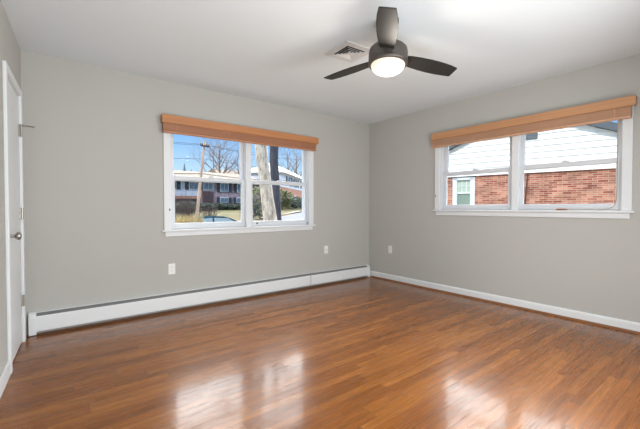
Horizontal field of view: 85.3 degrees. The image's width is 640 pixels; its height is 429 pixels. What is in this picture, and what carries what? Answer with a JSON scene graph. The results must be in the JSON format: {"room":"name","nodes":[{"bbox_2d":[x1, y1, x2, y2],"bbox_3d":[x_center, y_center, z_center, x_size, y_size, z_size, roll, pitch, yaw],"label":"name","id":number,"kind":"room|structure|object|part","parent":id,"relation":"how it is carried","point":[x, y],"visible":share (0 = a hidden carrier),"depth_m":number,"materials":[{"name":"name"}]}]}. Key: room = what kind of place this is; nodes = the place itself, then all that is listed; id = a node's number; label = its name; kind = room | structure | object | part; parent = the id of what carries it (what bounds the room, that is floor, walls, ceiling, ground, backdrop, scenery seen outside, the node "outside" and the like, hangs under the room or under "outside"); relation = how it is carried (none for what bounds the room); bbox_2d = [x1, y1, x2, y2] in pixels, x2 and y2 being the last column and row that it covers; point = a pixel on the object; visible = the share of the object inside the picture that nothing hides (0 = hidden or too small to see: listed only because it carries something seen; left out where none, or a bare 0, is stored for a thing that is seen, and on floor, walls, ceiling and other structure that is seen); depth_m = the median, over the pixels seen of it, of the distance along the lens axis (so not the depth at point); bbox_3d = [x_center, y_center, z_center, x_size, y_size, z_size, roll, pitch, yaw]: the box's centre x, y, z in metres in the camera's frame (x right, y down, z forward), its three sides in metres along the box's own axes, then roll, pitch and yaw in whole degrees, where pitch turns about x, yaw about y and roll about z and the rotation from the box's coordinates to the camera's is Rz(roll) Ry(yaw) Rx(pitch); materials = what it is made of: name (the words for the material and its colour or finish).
{"room":"empty bedroom","nodes":[
{"label":"empty bedroom","id":0,"kind":"room"},
{"bbox_2d":[0,0,20,375],"bbox_3d":[-1.265,-0.137,0.978,0.151,2.440,5.050,-1,1,-34],"label":"wall","id":1,"kind":"structure","parent":0,"point":[10,52],"depth_m":2.24,"materials":[{"name":"paint"}]},
{"bbox_2d":[0,361,10,397],"bbox_3d":[-0.951,1.041,0.689,0.017,0.095,3.880,-1,1,-34],"label":"baseboard","id":2,"kind":"structure","parent":1,"relation":"attached to","point":[6,373],"depth_m":2.14,"materials":[{"name":"white paint"}]},
{"bbox_2d":[2,60,34,373],"bbox_3d":[-2.283,0.023,2.557,0.252,2.057,0.736,-1,1,-34],"label":"door","id":3,"kind":"structure","parent":1,"relation":"in","point":[12,102],"depth_m":2.56,"materials":[{"name":"white paint"}]},
{"bbox_3d":[-2.273,0.051,2.555,0.035,1.977,0.598,-1,1,-34],"label":"panel","id":4,"kind":"part","parent":3,"relation":"part of","materials":[{"name":"white paint"}]},
{"bbox_3d":[-2.084,0.147,2.374,0.071,0.062,0.062,-1,1,-34],"label":"knob","id":5,"kind":"part","parent":3,"relation":"part of","materials":[{"name":"silver metal"}]},
{"bbox_2d":[21,50,368,334],"bbox_3d":[-1.067,-0.201,4.231,4.900,2.440,0.150,-1,1,-38],"label":"wall","id":6,"kind":"structure","parent":0,"point":[93,153],"depth_m":3.49,"materials":[{"name":"paint"}]},
{"bbox_2d":[168,263,174,273],"bbox_3d":[-1.591,0.585,3.735,0.070,0.114,0.008,-1,1,-38],"label":"wall outlet","id":7,"kind":"object","parent":6,"relation":"attached to","point":[171,267],"visible":1,"depth_m":3.73,"materials":[{"name":"plastic"}]},
{"bbox_2d":[28,264,369,335],"bbox_3d":[-0.865,0.920,4.269,4.162,0.189,0.072,-1,1,-38],"label":"baseboard heater","id":8,"kind":"object","parent":6,"relation":"attached to","point":[38,321],"visible":1,"depth_m":3.69,"materials":[{"name":"white metal"}]},
{"bbox_3d":[-1.291,0.929,3.904,2.941,0.134,0.012,-1,1,-38],"label":"panel","id":9,"kind":"part","parent":8,"relation":"part of","materials":[{"name":"white metal"}]},
{"bbox_3d":[-0.878,0.908,4.285,4.162,0.160,0.029,-1,1,-38],"label":"plate","id":10,"kind":"part","parent":8,"relation":"part of","materials":[{"name":"white metal"}]},
{"bbox_3d":[0.316,0.904,5.160,1.123,0.134,0.012,-1,1,-38],"label":"panel","id":11,"kind":"part","parent":8,"relation":"part of","materials":[{"name":"white metal"}]},
{"bbox_2d":[162,133,315,236],"bbox_3d":[-0.918,-0.406,4.330,2.013,1.264,0.210,-1,1,-38],"label":"window","id":12,"kind":"structure","parent":6,"relation":"in","point":[246,225],"depth_m":4.26,"materials":[{"name":"white paint"}]},
{"bbox_3d":[-1.302,-0.674,4.052,0.868,0.583,0.033,-1,1,-38],"label":"sash","id":13,"kind":"part","parent":12,"relation":"part of","materials":[{"name":"white plastic"}]},
{"bbox_3d":[-1.280,-0.141,4.035,0.868,0.573,0.033,-1,1,-38],"label":"sash","id":14,"kind":"part","parent":12,"relation":"part of","materials":[{"name":"white plastic"}]},
{"bbox_2d":[161,114,318,150],"bbox_3d":[-0.840,-0.958,4.226,2.035,0.186,0.071,-1,1,-38],"label":"blind","id":15,"kind":"object","parent":12,"relation":"attached to","point":[172,124],"visible":1,"depth_m":4.06,"materials":[{"name":"brown wood"}]},
{"bbox_3d":[-0.851,-0.877,4.223,1.989,0.019,0.053,-1,1,-38],"label":"rail","id":16,"kind":"part","parent":15,"relation":"part of","materials":[{"name":"brown wood"}]},
{"bbox_3d":[-0.543,-0.152,4.611,0.873,0.573,0.033,-1,1,-38],"label":"sash","id":17,"kind":"part","parent":12,"relation":"part of","materials":[{"name":"white plastic"}]},
{"bbox_3d":[-0.565,-0.685,4.628,0.873,0.583,0.033,-1,1,-38],"label":"sash","id":18,"kind":"part","parent":12,"relation":"part of","materials":[{"name":"white plastic"}]},
{"bbox_2d":[324,246,327,253],"bbox_3d":[0.093,0.511,5.046,0.070,0.114,0.017,-1,1,-38],"label":"wall plate","id":19,"kind":"object","parent":6,"relation":"attached to","point":[325,247],"visible":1,"depth_m":5.04,"materials":[{"name":"plastic"}]},
{"bbox_2d":[0,277,639,428],"bbox_3d":[0.344,1.117,2.331,5.050,0.120,4.920,-1,1,-38],"label":"floor","id":20,"kind":"structure","parent":0,"point":[362,352],"depth_m":2.40,"materials":[{"name":"brown wood"}]},
{"bbox_2d":[1,0,639,123],"bbox_3d":[0.344,-1.443,2.281,5.050,0.120,4.920,-1,1,-38],"label":"ceiling","id":21,"kind":"structure","parent":0,"point":[269,51],"depth_m":2.78,"materials":[{"name":"paint"}]},
{"bbox_2d":[325,40,369,62],"bbox_3d":[0.251,-1.388,2.985,0.300,0.020,0.300,-1,1,-34],"label":"ceiling vent","id":22,"kind":"object","parent":21,"relation":"in","point":[348,51],"visible":0.96,"depth_m":2.97,"materials":[{"name":"white metal"}]},
{"bbox_2d":[324,6,456,79],"bbox_3d":[0.474,-1.196,2.579,1.003,0.385,0.966,-1,1,-38],"label":"ceiling fan","id":23,"kind":"object","parent":21,"relation":"hanging from","point":[388,57],"visible":1,"depth_m":2.40,"materials":[{"name":"grey metal"}]},
{"bbox_3d":[0.239,-1.122,2.712,0.466,0.006,0.143,-1,7,44],"label":"blade","id":24,"kind":"part","parent":23,"relation":"part of","materials":[{"name":"black wood"}]},
{"bbox_3d":[0.419,-1.143,2.164,0.143,0.006,0.466,13,0,15],"label":"blade","id":25,"kind":"part","parent":23,"relation":"part of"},
{"bbox_3d":[0.485,-1.039,2.487,0.239,0.075,0.240,-1,1,-38],"label":"globe","id":26,"kind":"part","parent":23,"relation":"part of","materials":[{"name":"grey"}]},
{"bbox_3d":[0.803,-1.107,2.593,0.466,0.006,0.143,3,-14,-15],"label":"blade","id":27,"kind":"part","parent":23,"relation":"part of","materials":[{"name":"black wood"}]},
{"bbox_2d":[369,54,639,322],"bbox_3d":[2.320,-0.192,3.756,0.150,2.440,4.770,-1,1,-38],"label":"wall","id":28,"kind":"structure","parent":0,"point":[588,265],"depth_m":3.91,"materials":[{"name":"paint"}]},
{"bbox_2d":[370,271,639,331],"bbox_3d":[2.208,0.982,3.787,0.016,0.092,4.620,-1,1,-38],"label":"baseboard","id":29,"kind":"structure","parent":28,"relation":"attached to","point":[625,324],"depth_m":3.77,"materials":[{"name":"white paint"}]},
{"bbox_2d":[371,276,639,334],"bbox_3d":[2.218,1.019,3.748,0.017,0.019,4.544,-1,1,-38],"label":"trim","id":30,"kind":"structure","parent":28,"relation":"attached to","point":[504,304],"depth_m":3.74,"materials":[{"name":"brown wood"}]},
{"bbox_2d":[432,105,634,218],"bbox_3d":[2.200,-0.502,3.886,0.210,1.054,2.023,-1,1,-38],"label":"window","id":31,"kind":"structure","parent":28,"relation":"in","point":[515,207],"depth_m":3.76,"materials":[{"name":"white paint"}]},
{"bbox_3d":[1.904,-0.306,4.247,0.033,0.475,0.880,-1,1,-38],"label":"sash","id":32,"kind":"part","parent":31,"relation":"part of","materials":[{"name":"white plastic"}]},
{"bbox_3d":[1.931,-0.733,4.261,0.033,0.473,0.880,-1,1,-38],"label":"sash","id":33,"kind":"part","parent":31,"relation":"part of","materials":[{"name":"white plastic"}]},
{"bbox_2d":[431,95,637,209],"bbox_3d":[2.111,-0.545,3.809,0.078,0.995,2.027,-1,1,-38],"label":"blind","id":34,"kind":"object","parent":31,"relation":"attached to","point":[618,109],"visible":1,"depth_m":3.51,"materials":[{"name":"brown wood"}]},
{"bbox_3d":[2.104,-0.869,3.810,0.053,0.019,1.983,-1,1,-38],"label":"rail","id":35,"kind":"part","parent":34,"relation":"part of","materials":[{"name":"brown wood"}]},
{"bbox_3d":[2.564,-0.491,3.275,0.029,0.903,0.390,-1,1,-34],"label":"lift cord","id":36,"kind":"part","parent":34,"relation":"part of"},
{"bbox_3d":[2.484,-0.291,3.506,0.033,0.475,0.863,-1,1,-38],"label":"sash","id":37,"kind":"part","parent":31,"relation":"part of","materials":[{"name":"white plastic"}]},
{"bbox_3d":[2.511,-0.719,3.519,0.033,0.473,0.863,-1,1,-38],"label":"sash","id":38,"kind":"part","parent":31,"relation":"part of","materials":[{"name":"white plastic"}]},
{"label":"outside","id":39,"kind":"structure","parent":0,"visible":0},
{"bbox_2d":[175,206,301,221],"bbox_3d":[-8.565,-1.465,65.016,178.500,5.232,104.830,-1,1,-38],"label":"lawn","id":40,"kind":"structure","parent":39,"point":[235,214],"depth_m":39.54,"materials":[{"name":"beige plant"}]},
{"bbox_2d":[175,202,183,212],"bbox_3d":[-14.897,-0.761,36.356,2.863,1.304,2.277,-1,1,-38],"label":"shrub","id":41,"kind":"object","parent":40,"relation":"on","point":[175,202],"visible":0.15,"depth_m":35.88,"materials":[{"name":"plant"}]},
{"bbox_2d":[175,214,186,222],"bbox_3d":[-4.711,0.869,11.467,0.646,1.850,0.587,-1,1,-38],"label":"clump","id":42,"kind":"object","parent":40,"relation":"on","point":[178,217],"visible":0.04,"depth_m":11.50,"materials":[{"name":"beige plant"}]},
{"bbox_2d":[175,186,196,219],"bbox_3d":[-12.012,-1.157,29.699,3.402,3.260,3.640,0,1,1],"label":"thicket","id":43,"kind":"object","parent":40,"relation":"on","point":[185,209],"visible":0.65,"depth_m":29.77,"materials":[{"name":"plant"}]},
{"bbox_2d":[176,215,195,222],"bbox_3d":[-4.555,0.869,11.843,0.652,1.798,0.592,-1,1,-38],"label":"clump","id":44,"kind":"object","parent":40,"relation":"on","point":[188,215],"visible":0.05,"depth_m":11.74,"materials":[{"name":"beige plant"}]},
{"bbox_2d":[178,201,201,211],"bbox_3d":[-14.506,-0.868,38.044,3.328,1.350,2.735,-1,1,-38],"label":"shrub","id":45,"kind":"object","parent":40,"relation":"on","point":[178,201],"visible":0.16,"depth_m":37.95,"materials":[{"name":"plant"}]},
{"bbox_2d":[184,214,203,222],"bbox_3d":[-4.262,0.857,11.821,0.651,1.800,0.580,-1,1,-38],"label":"clump","id":46,"kind":"object","parent":40,"relation":"on","point":[192,219],"visible":0.08,"depth_m":11.78,"materials":[{"name":"beige plant"}]},
{"bbox_2d":[175,193,217,219],"bbox_3d":[-10.975,-0.909,29.235,4.021,2.935,3.106,0,1,9],"label":"thicket","id":47,"kind":"object","parent":40,"relation":"on","point":[190,206],"visible":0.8,"depth_m":29.57,"materials":[{"name":"plant"}]},
{"bbox_2d":[195,141,209,215],"bbox_3d":[-9.440,-2.511,27.901,1.275,6.887,0.410,-1,1,-38],"label":"utility pole","id":48,"kind":"object","parent":40,"relation":"on","point":[204,142],"visible":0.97,"depth_m":27.82,"materials":[{"name":"brown wood"}]},
{"bbox_2d":[174,158,254,166],"bbox_3d":[-9.947,-4.836,29.772,2.745,2.118,38.630,1,1,31],"label":"power line","id":49,"kind":"object","parent":48,"relation":"attached to","point":[174,158],"visible":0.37,"depth_m":27.14,"materials":[{"name":"black metal"}]},
{"bbox_2d":[174,173,301,180],"bbox_3d":[-9.968,-3.632,29.807,2.727,1.755,38.635,1,1,31],"label":"power line","id":50,"kind":"object","parent":48,"relation":"attached to","point":[174,173],"visible":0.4,"depth_m":29.12,"materials":[{"name":"black metal"}]},
{"bbox_2d":[200,202,214,210],"bbox_3d":[-13.529,-0.912,40.854,2.360,1.104,1.969,0,1,-19],"label":"shrub","id":51,"kind":"object","parent":40,"relation":"on","point":[204,204],"visible":0.44,"depth_m":40.43,"materials":[{"name":"plant"}]},
{"bbox_2d":[186,138,236,171],"bbox_3d":[-23.704,-12.126,79.966,14.026,17.233,13.822,-1,1,-38],"label":"bare tree","id":52,"kind":"object","parent":40,"relation":"on","point":[213,154],"visible":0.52,"depth_m":80.51,"materials":[{"name":"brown plant"}]},
{"bbox_2d":[199,204,223,215],"bbox_3d":[-10.887,-0.623,34.453,2.153,1.589,2.329,0,1,10],"label":"thicket","id":53,"kind":"object","parent":40,"relation":"on","point":[209,213],"visible":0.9,"depth_m":34.19,"materials":[{"name":"plant"}]},
{"bbox_2d":[174,170,259,204],"bbox_3d":[-17.803,-3.026,47.251,18.100,5.800,9.780,-1,1,-38],"label":"house","id":54,"kind":"structure","parent":40,"relation":"on","point":[227,193],"depth_m":45.13,"materials":[{"name":"brick"}]},
{"bbox_2d":[176,181,180,188],"bbox_3d":[-17.169,-3.526,42.169,0.450,0.960,0.090,-1,1,-38],"label":"shutter","id":55,"kind":"object","parent":54,"relation":"hanging from","point":[178,183],"depth_m":42.13,"materials":[{"name":"black"}]},
{"bbox_2d":[185,182,188,189],"bbox_3d":[-16.382,-3.538,42.785,0.450,0.960,0.090,-1,1,-38],"label":"shutter","id":56,"kind":"object","parent":54,"relation":"hanging from","point":[186,183],"depth_m":42.78,"materials":[{"name":"black"}]},
{"bbox_3d":[-15.703,-3.547,43.256,1.000,0.800,0.035,-1,1,-38],"label":"pane","id":57,"kind":"part","parent":54,"relation":"part of","materials":[{"name":"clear glass"}]},
{"bbox_3d":[-14.323,-1.895,44.447,1.400,2.050,0.080,-1,1,-38],"label":"entry door","id":58,"kind":"part","parent":54,"relation":"part of","materials":[{"name":"brown wood"}]},
{"bbox_3d":[-14.245,-3.595,44.395,1.100,0.850,0.035,-1,1,-38],"label":"pane","id":59,"kind":"part","parent":54,"relation":"part of","materials":[{"name":"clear glass"}]},
{"bbox_3d":[-14.286,-1.844,44.401,0.600,1.850,0.040,-1,1,-38],"label":"door","id":60,"kind":"part","parent":54,"relation":"part of","materials":[{"name":"brown wood"}]},
{"bbox_3d":[-12.552,-3.546,45.721,1.000,1.000,0.035,-1,1,-38],"label":"pane","id":61,"kind":"part","parent":54,"relation":"part of","materials":[{"name":"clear glass"}]},
{"bbox_2d":[182,138,252,172],"bbox_3d":[-18.848,-9.785,62.083,15.031,15.280,10.398,0,1,-10],"label":"bare tree","id":62,"kind":"object","parent":40,"relation":"on","point":[220,155],"visible":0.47,"depth_m":61.74,"materials":[{"name":"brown plant"}]},
{"bbox_2d":[212,202,227,209],"bbox_3d":[-12.402,-1.040,43.385,2.355,0.995,1.913,-1,1,-38],"label":"shrub","id":63,"kind":"object","parent":40,"relation":"on","point":[219,205],"visible":0.74,"depth_m":43.00,"materials":[{"name":"green plant"}]},
{"bbox_2d":[208,169,237,173],"bbox_3d":[-19.669,-6.019,80.043,8.000,8.100,12.000,1,1,41],"label":"house","id":64,"kind":"structure","parent":40,"relation":"on","point":[210,170],"depth_m":76.18,"materials":[{"name":"beige"}]},
{"bbox_2d":[225,203,240,209],"bbox_3d":[-11.091,-1.012,44.591,2.739,0.990,2.348,-1,1,-38],"label":"shrub","id":65,"kind":"object","parent":40,"relation":"on","point":[230,206],"visible":0.89,"depth_m":43.94,"materials":[{"name":"green plant"}]},
{"bbox_2d":[214,140,255,173],"bbox_3d":[-14.892,-8.473,65.008,10.670,12.438,7.999,0,1,-19],"label":"bare tree","id":66,"kind":"object","parent":40,"relation":"on","point":[234,171],"visible":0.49,"depth_m":64.87,"materials":[{"name":"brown plant"}]},
{"bbox_2d":[239,186,262,215],"bbox_3d":[-6.761,-1.501,37.670,3.623,3.366,3.236,-1,1,-38],"label":"shrub","id":67,"kind":"object","parent":40,"relation":"on","point":[257,190],"visible":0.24,"depth_m":37.40,"materials":[{"name":"green plant"}]},
{"bbox_2d":[253,203,262,218],"bbox_3d":[-5.873,-0.423,34.472,2.430,1.657,2.347,-1,1,-38],"label":"shrub","id":68,"kind":"object","parent":40,"relation":"on","point":[258,207],"visible":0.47,"depth_m":34.26,"materials":[{"name":"green plant"}]},
{"bbox_2d":[255,144,276,220],"bbox_3d":[-2.072,-5.730,14.139,9.567,14.835,4.084,-1,1,-38],"label":"tree","id":69,"kind":"object","parent":40,"relation":"on","point":[267,199],"visible":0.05,"depth_m":14.40,"materials":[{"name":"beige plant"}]},
{"bbox_2d":[269,146,280,219],"bbox_3d":[-2.417,-4.937,15.576,8.502,13.059,6.415,-1,1,-38],"label":"tree","id":70,"kind":"object","parent":40,"relation":"on","point":[273,156],"visible":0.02,"depth_m":16.09,"materials":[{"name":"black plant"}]},
{"bbox_2d":[251,163,301,199],"bbox_3d":[-7.862,-5.200,66.348,7.400,8.000,19.200,0,1,10],"label":"house","id":71,"kind":"structure","parent":40,"relation":"on","point":[284,174],"depth_m":61.99,"materials":[{"name":"white"}]},
{"bbox_2d":[254,148,301,175],"bbox_3d":[-8.941,-12.055,87.139,17.686,17.962,14.433,0,1,-11],"label":"bare tree","id":72,"kind":"object","parent":40,"relation":"on","point":[281,148],"visible":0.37,"depth_m":87.12,"materials":[{"name":"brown plant"}]},
{"bbox_2d":[280,188,294,209],"bbox_3d":[-5.441,-2.185,49.130,3.218,3.325,3.024,-1,1,-38],"label":"shrub","id":73,"kind":"object","parent":40,"relation":"on","point":[285,202],"visible":0.6,"depth_m":48.62,"materials":[{"name":"green plant"}]},
{"bbox_2d":[278,150,301,176],"bbox_3d":[-7.064,-14.591,107.622,13.242,21.686,18.891,-1,1,-38],"label":"bare tree","id":74,"kind":"object","parent":40,"relation":"on","point":[283,150],"visible":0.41,"depth_m":108.18,"materials":[{"name":"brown plant"}]},
{"bbox_2d":[281,198,298,207],"bbox_3d":[-4.771,-1.747,51.849,3.558,1.908,3.475,-1,1,-38],"label":"shrub","id":75,"kind":"object","parent":40,"relation":"on","point":[294,203],"visible":0.34,"depth_m":51.24,"materials":[{"name":"green plant"}]},
{"bbox_2d":[293,196,301,207],"bbox_3d":[-3.641,-1.929,54.066,3.543,2.078,3.915,-1,1,-38],"label":"shrub","id":76,"kind":"object","parent":40,"relation":"on","point":[299,199],"visible":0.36,"depth_m":53.16,"materials":[{"name":"green plant"}]},
{"bbox_2d":[448,121,616,204],"bbox_3d":[8.069,-0.643,12.352,8.200,4.406,9.420,1,1,40],"label":"house","id":77,"kind":"structure","parent":40,"relation":"on","point":[590,184],"depth_m":8.54,"materials":[{"name":"red brick"}]},
{"bbox_3d":[4.099,-0.807,9.876,0.365,0.340,0.010,1,1,40],"label":"pane","id":78,"kind":"part","parent":77,"relation":"part of","materials":[{"name":"white glass"}]},
{"bbox_2d":[526,133,537,139],"bbox_3d":[5.186,-2.072,8.833,0.600,0.400,0.075,1,1,40],"label":"gable vent","id":79,"kind":"object","parent":77,"relation":"attached to","point":[533,136],"depth_m":8.70,"materials":[{"name":"grey"}]},
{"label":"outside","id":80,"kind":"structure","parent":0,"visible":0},
{"bbox_2d":[260,212,301,220],"bbox_3d":[-0.295,0.126,42.458,7.002,2.814,110.006,0,1,15],"label":"street","id":81,"kind":"structure","parent":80,"point":[297,216],"depth_m":37.35,"materials":[{"name":"white asphalt"}]},
{"bbox_2d":[195,216,235,221],"bbox_3d":[-5.275,0.809,17.624,4.567,1.440,1.800,-1,1,-38],"label":"parked car","id":82,"kind":"object","parent":81,"relation":"on","point":[205,218],"visible":0.02,"depth_m":17.03,"materials":[{"name":"teal paint"}]}
]}

